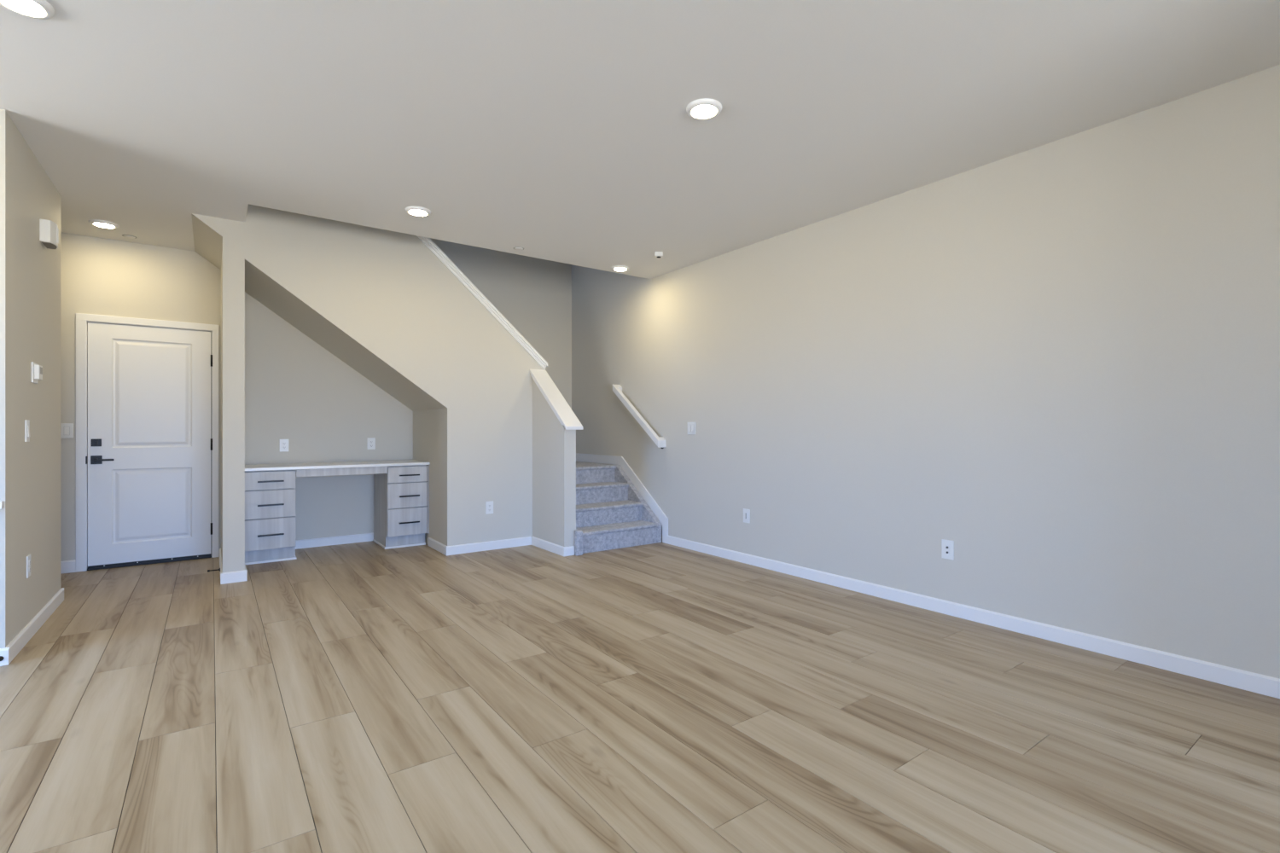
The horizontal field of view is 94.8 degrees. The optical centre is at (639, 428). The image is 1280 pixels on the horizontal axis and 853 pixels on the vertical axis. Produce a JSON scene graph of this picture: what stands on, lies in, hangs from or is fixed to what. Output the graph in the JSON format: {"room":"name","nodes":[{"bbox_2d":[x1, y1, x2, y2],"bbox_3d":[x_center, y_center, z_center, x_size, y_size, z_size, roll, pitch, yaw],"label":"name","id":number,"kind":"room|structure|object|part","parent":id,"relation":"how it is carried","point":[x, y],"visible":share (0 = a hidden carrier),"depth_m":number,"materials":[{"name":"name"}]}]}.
{"room":"empty living room","nodes":[
{"label":"empty living room","id":0,"kind":"room"},
{"bbox_2d":[0,108,60,648],"bbox_3d":[-5.015,-0.203,2.368,3.675,2.743,1.330,0,0,-36],"label":"wall","id":1,"kind":"structure","parent":0,"point":[30,271],"depth_m":3.27,"materials":[{"name":"paint"}]},
{"bbox_2d":[0,500,4,509],"bbox_3d":[-3.483,0.377,2.638,0.871,0.038,0.035,0,0,-36],"label":"ledge","id":2,"kind":"object","parent":1,"relation":"attached to","point":[2,503],"visible":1,"depth_m":2.88,"materials":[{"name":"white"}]},
{"bbox_2d":[24,419,30,442],"bbox_3d":[-3.377,0.015,3.250,0.012,0.120,0.075,0,0,-36],"label":"light switch","id":3,"kind":"object","parent":1,"relation":"attached to","point":[27,435],"visible":1,"depth_m":3.24,"materials":[{"name":"white plastic"}]},
{"bbox_2d":[26,554,30,578],"bbox_3d":[-3.396,0.766,3.273,0.009,0.120,0.075,0,0,-36],"label":"wall outlet","id":4,"kind":"object","parent":1,"relation":"attached to","point":[28,557],"visible":1,"depth_m":3.26,"materials":[{"name":"white plastic"}]},
{"bbox_2d":[0,587,63,666],"bbox_3d":[-5.010,1.127,2.372,3.689,0.083,1.358,0,0,-36],"label":"baseboard","id":5,"kind":"structure","parent":1,"relation":"attached to","point":[8,653],"depth_m":3.26,"materials":[{"name":"white wood"}]},
{"bbox_2d":[31,361,42,383],"bbox_3d":[-3.464,-0.317,3.385,0.031,0.116,0.120,0,0,-36],"label":"thermostat","id":6,"kind":"object","parent":1,"relation":"attached to","point":[37,370],"visible":1,"depth_m":3.35,"materials":[{"name":"white plastic"}]},
{"bbox_3d":[-3.473,-0.317,3.378,0.008,0.116,0.120,0,0,-36],"label":"plate","id":7,"kind":"part","parent":6,"relation":"part of","materials":[{"name":"white plastic"}]},
{"bbox_2d":[39,219,58,249],"bbox_3d":[-3.582,-1.175,3.577,0.066,0.136,0.170,0,0,-36],"label":"door chime","id":8,"kind":"object","parent":1,"relation":"attached to","point":[49,230],"visible":1,"depth_m":3.52,"materials":[{"name":"white plastic"}]},
{"bbox_2d":[41,241,56,249],"bbox_3d":[-3.582,-1.109,3.577,0.052,0.004,0.146,0,0,-36],"label":"grille","id":9,"kind":"object","parent":8,"relation":"attached to","point":[51,245],"depth_m":3.56,"materials":[{"name":"grey"}]},
{"bbox_2d":[221,249,222,568],"bbox_3d":[-3.452,-0.112,4.976,0.138,2.560,1.030,0,0,-36],"label":"wall","id":10,"kind":"structure","parent":0,"point":[222,249],"depth_m":4.58,"materials":[{"name":"paint"}]},
{"bbox_2d":[219,548,247,584],"bbox_3d":[-3.404,1.127,4.910,0.166,0.083,1.134,0,0,-36],"label":"baseboard","id":11,"kind":"structure","parent":10,"relation":"attached to","point":[237,576],"depth_m":4.46,"materials":[{"name":"white wood"}]},
{"bbox_2d":[60,232,571,561],"bbox_3d":[-4.225,-1.432,5.162,8.240,5.200,0.180,0,0,-36],"label":"wall","id":12,"kind":"structure","parent":0,"point":[297,391],"depth_m":5.70,"materials":[{"name":"paint"}]},
{"bbox_2d":[60,423,73,438],"bbox_3d":[-4.626,0.021,4.752,0.075,0.120,0.012,0,0,-36],"label":"light switch","id":13,"kind":"object","parent":12,"relation":"attached to","point":[66,429],"visible":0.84,"depth_m":4.75,"materials":[{"name":"white plastic"}]},
{"bbox_2d":[75,313,218,572],"bbox_3d":[-4.222,0.116,5.089,0.946,2.104,0.182,0,0,-36],"label":"door","id":14,"kind":"structure","parent":12,"relation":"in","point":[147,390],"depth_m":5.04,"materials":[{"name":"white wood"}]},
{"bbox_3d":[-4.467,0.261,4.835,0.070,0.070,0.057,0,0,-36],"label":"handle","id":15,"kind":"part","parent":14,"relation":"part of","materials":[{"name":"black metal"}]},
{"bbox_3d":[-4.412,0.262,4.846,0.123,0.016,0.012,0,0,-36],"label":"lever","id":16,"kind":"part","parent":14,"relation":"part of","materials":[{"name":"black metal"}]},
{"bbox_2d":[60,533,373,574],"bbox_3d":[-5.131,1.119,4.383,5.860,0.098,0.014,0,0,-36],"label":"baseboard","id":17,"kind":"structure","parent":12,"relation":"attached to","point":[66,567],"depth_m":5.83,"materials":[{"name":"white wood"}]},
{"bbox_2d":[279,439,288,451],"bbox_3d":[-3.408,0.164,5.640,0.075,0.120,0.009,0,0,-36],"label":"wall outlet","id":18,"kind":"object","parent":12,"relation":"attached to","point":[283,443],"visible":1,"depth_m":5.64,"materials":[{"name":"white plastic"}]},
{"bbox_2d":[367,437,375,449],"bbox_3d":[-2.781,0.160,6.096,0.075,0.120,0.009,0,0,-36],"label":"wall outlet","id":19,"kind":"object","parent":12,"relation":"attached to","point":[371,441],"visible":1,"depth_m":6.09,"materials":[{"name":"white plastic"}]},
{"bbox_2d":[192,218,442,411],"bbox_3d":[-2.854,-0.880,5.412,1.992,1.390,1.030,0,0,-36],"label":"soffit","id":20,"kind":"structure","parent":0,"point":[207,245],"depth_m":5.32,"materials":[{"name":"paint"}]},
{"bbox_2d":[191,203,543,572],"bbox_3d":[-2.169,-0.867,5.199,2.850,4.070,0.120,0,0,-36],"label":"wall","id":21,"kind":"structure","parent":0,"point":[385,291],"depth_m":5.24,"materials":[{"name":"paint"}]},
{"bbox_2d":[427,536,531,555],"bbox_3d":[-1.597,1.127,5.875,0.853,0.083,0.569,0,0,-36],"label":"baseboard","id":22,"kind":"structure","parent":21,"relation":"attached to","point":[476,547],"depth_m":5.63,"materials":[{"name":"white wood"}]},
{"bbox_2d":[416,235,547,370],"bbox_3d":[-2.022,-1.762,5.306,2.557,2.346,0.192,0,0,-36],"label":"trim","id":23,"kind":"structure","parent":21,"relation":"attached to","point":[428,242],"depth_m":5.59,"materials":[{"name":"white wood"}]},
{"bbox_2d":[485,500,493,514],"bbox_3d":[-1.443,0.762,5.648,0.075,0.120,0.009,0,0,-36],"label":"wall outlet","id":24,"kind":"object","parent":21,"relation":"attached to","point":[489,505],"visible":1,"depth_m":5.64,"materials":[{"name":"white plastic"}]},
{"bbox_2d":[413,408,442,544],"bbox_3d":[-2.097,0.491,5.962,0.120,1.353,1.030,0,0,-36],"label":"wall","id":25,"kind":"structure","parent":0,"point":[427,425],"depth_m":5.76,"materials":[{"name":"paint"}]},
{"bbox_2d":[532,378,575,546],"bbox_3d":[-0.838,0.301,5.682,0.120,1.734,0.665,0,0,-36],"label":"wall","id":26,"kind":"structure","parent":0,"point":[554,446],"depth_m":5.58,"materials":[{"name":"paint"}]},
{"bbox_2d":[531,536,574,556],"bbox_3d":[-0.846,1.127,5.658,0.107,0.083,0.665,0,0,-36],"label":"baseboard","id":27,"kind":"structure","parent":26,"relation":"attached to","point":[563,551],"depth_m":5.52,"materials":[{"name":"white wood"}]},
{"bbox_2d":[529,368,582,430],"bbox_3d":[-0.814,-0.291,5.644,0.179,0.608,0.755,0,0,-36],"label":"trim","id":28,"kind":"structure","parent":26,"relation":"attached to","point":[554,398],"depth_m":5.60,"materials":[{"name":"white wood"}]},
{"bbox_3d":[-0.835,-0.285,5.674,0.148,0.567,0.681,0,0,-36],"label":"moulding","id":29,"kind":"part","parent":28,"relation":"part of","materials":[{"name":"white wood"}]},
{"bbox_2d":[0,541,1279,852],"bbox_3d":[-0.787,1.228,0.435,8.240,0.120,11.630,0,0,-36],"label":"floor","id":30,"kind":"structure","parent":0,"point":[364,697],"depth_m":2.36,"materials":[{"name":"brown wood"}]},
{"bbox_2d":[244,469,296,564],"bbox_3d":[-3.340,0.766,5.297,0.393,0.804,0.612,0,0,-36],"label":"base cabinet","id":31,"kind":"object","parent":30,"relation":"on","point":[270,496],"visible":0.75,"depth_m":5.08,"materials":[{"name":"grey laminate"}]},
{"bbox_3d":[-3.193,0.911,5.084,0.375,0.261,0.020,0,0,-36],"label":"drawer","id":32,"kind":"part","parent":31,"relation":"part of","materials":[{"name":"grey laminate"}]},
{"bbox_3d":[-3.193,0.654,5.084,0.375,0.239,0.020,0,0,-36],"label":"drawer","id":33,"kind":"part","parent":31,"relation":"part of","materials":[{"name":"grey laminate"}]},
{"bbox_3d":[-3.193,0.451,5.084,0.375,0.154,0.020,0,0,-36],"label":"drawer","id":34,"kind":"part","parent":31,"relation":"part of","materials":[{"name":"grey laminate"}]},
{"bbox_3d":[-3.367,1.159,5.335,0.393,0.019,0.518,0,0,-36],"label":"shoe moulding","id":35,"kind":"part","parent":31,"relation":"part of","materials":[{"name":"white wood"}]},
{"bbox_3d":[-3.174,0.918,5.062,0.191,0.014,0.038,0,0,-36],"label":"handle","id":36,"kind":"part","parent":31,"relation":"part of","materials":[{"name":"black metal"}]},
{"bbox_3d":[-3.174,0.660,5.062,0.191,0.014,0.038,0,0,-36],"label":"handle","id":37,"kind":"part","parent":31,"relation":"part of","materials":[{"name":"black metal"}]},
{"bbox_3d":[-3.174,0.457,5.062,0.191,0.014,0.038,0,0,-36],"label":"handle","id":38,"kind":"part","parent":31,"relation":"part of","materials":[{"name":"black metal"}]},
{"bbox_3d":[-3.215,0.766,5.423,0.018,0.804,0.554,0,0,-36],"label":"panel","id":39,"kind":"part","parent":31,"relation":"part of","materials":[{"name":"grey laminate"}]},
{"bbox_2d":[372,465,429,549],"bbox_3d":[-2.422,0.766,5.965,0.402,0.804,0.612,0,0,-36],"label":"base cabinet","id":40,"kind":"object","parent":30,"relation":"on","point":[401,495],"visible":0.98,"depth_m":5.77,"materials":[{"name":"grey laminate"}]},
{"bbox_2d":[244,459,429,477],"bbox_3d":[-2.894,0.385,5.641,1.546,0.095,0.612,0,0,-36],"label":"countertop","id":41,"kind":"structure","parent":40,"relation":"on","point":[306,469],"depth_m":5.45,"materials":[{"name":"white stone"}]},
{"bbox_3d":[-2.584,0.766,5.882,0.018,0.804,0.554,0,0,-36],"label":"panel","id":42,"kind":"part","parent":40,"relation":"part of","materials":[{"name":"grey laminate"}]},
{"bbox_3d":[-2.455,1.159,5.999,0.388,0.019,0.518,0,0,-36],"label":"shoe moulding","id":43,"kind":"part","parent":40,"relation":"part of","materials":[{"name":"white wood"}]},
{"bbox_3d":[-2.270,0.911,5.755,0.370,0.261,0.020,0,0,-36],"label":"drawer","id":44,"kind":"part","parent":40,"relation":"part of","materials":[{"name":"grey laminate"}]},
{"bbox_3d":[-2.270,0.654,5.755,0.370,0.239,0.020,0,0,-36],"label":"drawer","id":45,"kind":"part","parent":40,"relation":"part of","materials":[{"name":"grey laminate"}]},
{"bbox_3d":[-2.270,0.451,5.755,0.370,0.154,0.020,0,0,-36],"label":"drawer","id":46,"kind":"part","parent":40,"relation":"part of","materials":[{"name":"grey laminate"}]},
{"bbox_3d":[-2.247,0.918,5.737,0.192,0.014,0.038,0,0,-36],"label":"handle","id":47,"kind":"part","parent":40,"relation":"part of","materials":[{"name":"black metal"}]},
{"bbox_3d":[-2.247,0.660,5.737,0.192,0.014,0.038,0,0,-36],"label":"handle","id":48,"kind":"part","parent":40,"relation":"part of","materials":[{"name":"black metal"}]},
{"bbox_3d":[-2.247,0.457,5.737,0.192,0.014,0.038,0,0,-36],"label":"handle","id":49,"kind":"part","parent":40,"relation":"part of","materials":[{"name":"black metal"}]},
{"bbox_2d":[574,461,661,555],"bbox_3d":[-1.060,0.513,6.227,1.838,1.310,1.938,0,0,-36],"label":"staircase","id":50,"kind":"structure","parent":30,"relation":"on","point":[612,514],"depth_m":6.03,"materials":[{"name":"grey carpet"}]},
{"bbox_2d":[0,0,1279,279],"bbox_3d":[-0.787,-1.728,0.435,8.240,0.307,11.630,0,0,-36],"label":"ceiling","id":51,"kind":"structure","parent":0,"point":[557,130],"depth_m":2.85,"materials":[{"name":"paint"}]},
{"bbox_2d":[0,0,54,19],"bbox_3d":[-2.275,-1.564,2.165,0.176,0.022,0.176,0,0,-36],"label":"recessed light","id":52,"kind":"object","parent":51,"relation":"in","point":[40,9],"visible":1,"depth_m":2.18,"materials":[{"name":"white plastic"}]},
{"bbox_2d":[88,219,119,228],"bbox_3d":[-4.121,-1.564,4.528,0.176,0.022,0.176,0,0,-36],"label":"recessed light","id":53,"kind":"object","parent":51,"relation":"in","point":[101,224],"visible":1,"depth_m":4.50,"materials":[{"name":"white plastic"}]},
{"bbox_2d":[122,234,137,238],"bbox_3d":[-4.185,-1.570,4.830,0.094,0.010,0.094,0,0,-36],"label":"sprinkler cover","id":54,"kind":"object","parent":51,"relation":"attached to","point":[124,235],"visible":1,"depth_m":4.82,"materials":[{"name":"metal"}]},
{"bbox_2d":[405,206,430,216],"bbox_3d":[-1.606,-1.564,4.262,0.176,0.022,0.176,0,0,-36],"label":"recessed light","id":55,"kind":"object","parent":51,"relation":"in","point":[414,211],"visible":1,"depth_m":4.23,"materials":[{"name":"white plastic"}]},
{"bbox_2d":[513,246,523,250],"bbox_3d":[-1.060,-1.570,5.150,0.094,0.010,0.094,0,0,-36],"label":"sprinkler cover","id":56,"kind":"object","parent":51,"relation":"attached to","point":[514,247],"visible":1,"depth_m":5.13,"materials":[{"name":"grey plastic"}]},
{"bbox_2d":[610,265,628,271],"bbox_3d":[-0.193,-1.564,5.781,0.176,0.022,0.176,0,0,-36],"label":"recessed light","id":57,"kind":"object","parent":51,"relation":"in","point":[617,268],"visible":1,"depth_m":5.74,"materials":[{"name":"white plastic"}]},
{"bbox_2d":[654,251,663,258],"bbox_3d":[0.169,-1.552,5.276,0.072,0.047,0.056,0,0,0],"label":"ceiling sensor","id":58,"kind":"object","parent":51,"relation":"attached to","point":[657,254],"visible":1,"depth_m":5.25,"materials":[{"name":"white plastic"}]},
{"bbox_2d":[686,98,721,120],"bbox_3d":[0.315,-1.564,2.898,0.176,0.022,0.176,0,0,-36],"label":"recessed light","id":59,"kind":"object","parent":51,"relation":"in","point":[704,108],"visible":1,"depth_m":2.87,"materials":[{"name":"white plastic"}]},
{"bbox_2d":[571,64,1279,679],"bbox_3d":[2.593,-1.372,2.895,0.120,5.320,11.870,0,0,-36],"label":"wall","id":60,"kind":"structure","parent":0,"point":[1056,363],"depth_m":3.42,"materials":[{"name":"paint"}]},
{"bbox_2d":[576,453,668,543],"bbox_3d":[-0.302,0.743,6.758,0.017,0.851,1.974,0,0,-36],"label":"trim","id":61,"kind":"structure","parent":60,"relation":"attached to","point":[614,460],"depth_m":6.42,"materials":[{"name":"white wood"}]},
{"bbox_2d":[612,384,665,448],"bbox_3d":[-0.022,-0.140,6.303,0.100,0.706,0.840,0,0,-36],"label":"handrail","id":62,"kind":"object","parent":60,"relation":"attached to","point":[660,442],"visible":1,"depth_m":6.22,"materials":[{"name":"white wood"}]},
{"bbox_2d":[687,422,695,434],"bbox_3d":[0.494,0.000,5.667,0.012,0.120,0.118,0,0,-36],"label":"light switch","id":63,"kind":"object","parent":60,"relation":"attached to","point":[691,426],"visible":1,"depth_m":5.66,"materials":[{"name":"white plastic"}]},
{"bbox_2d":[743,508,750,523],"bbox_3d":[0.918,0.758,5.088,0.008,0.120,0.075,0,0,-36],"label":"cable plate","id":64,"kind":"object","parent":60,"relation":"attached to","point":[746,512],"visible":1,"depth_m":5.08,"materials":[{"name":"white plastic"}]},
{"bbox_2d":[941,539,954,560],"bbox_3d":[1.929,0.762,3.695,0.012,0.120,0.075,0,0,-36],"label":"cable plate","id":65,"kind":"object","parent":60,"relation":"attached to","point":[947,546],"visible":1,"depth_m":3.69,"materials":[{"name":"white plastic"}]},
{"bbox_2d":[667,535,1279,698],"bbox_3d":[1.796,1.127,3.876,0.014,0.083,5.155,0,0,-36],"label":"baseboard","id":66,"kind":"structure","parent":60,"relation":"attached to","point":[1255,683],"depth_m":3.30,"materials":[{"name":"white wood"}]}
]}

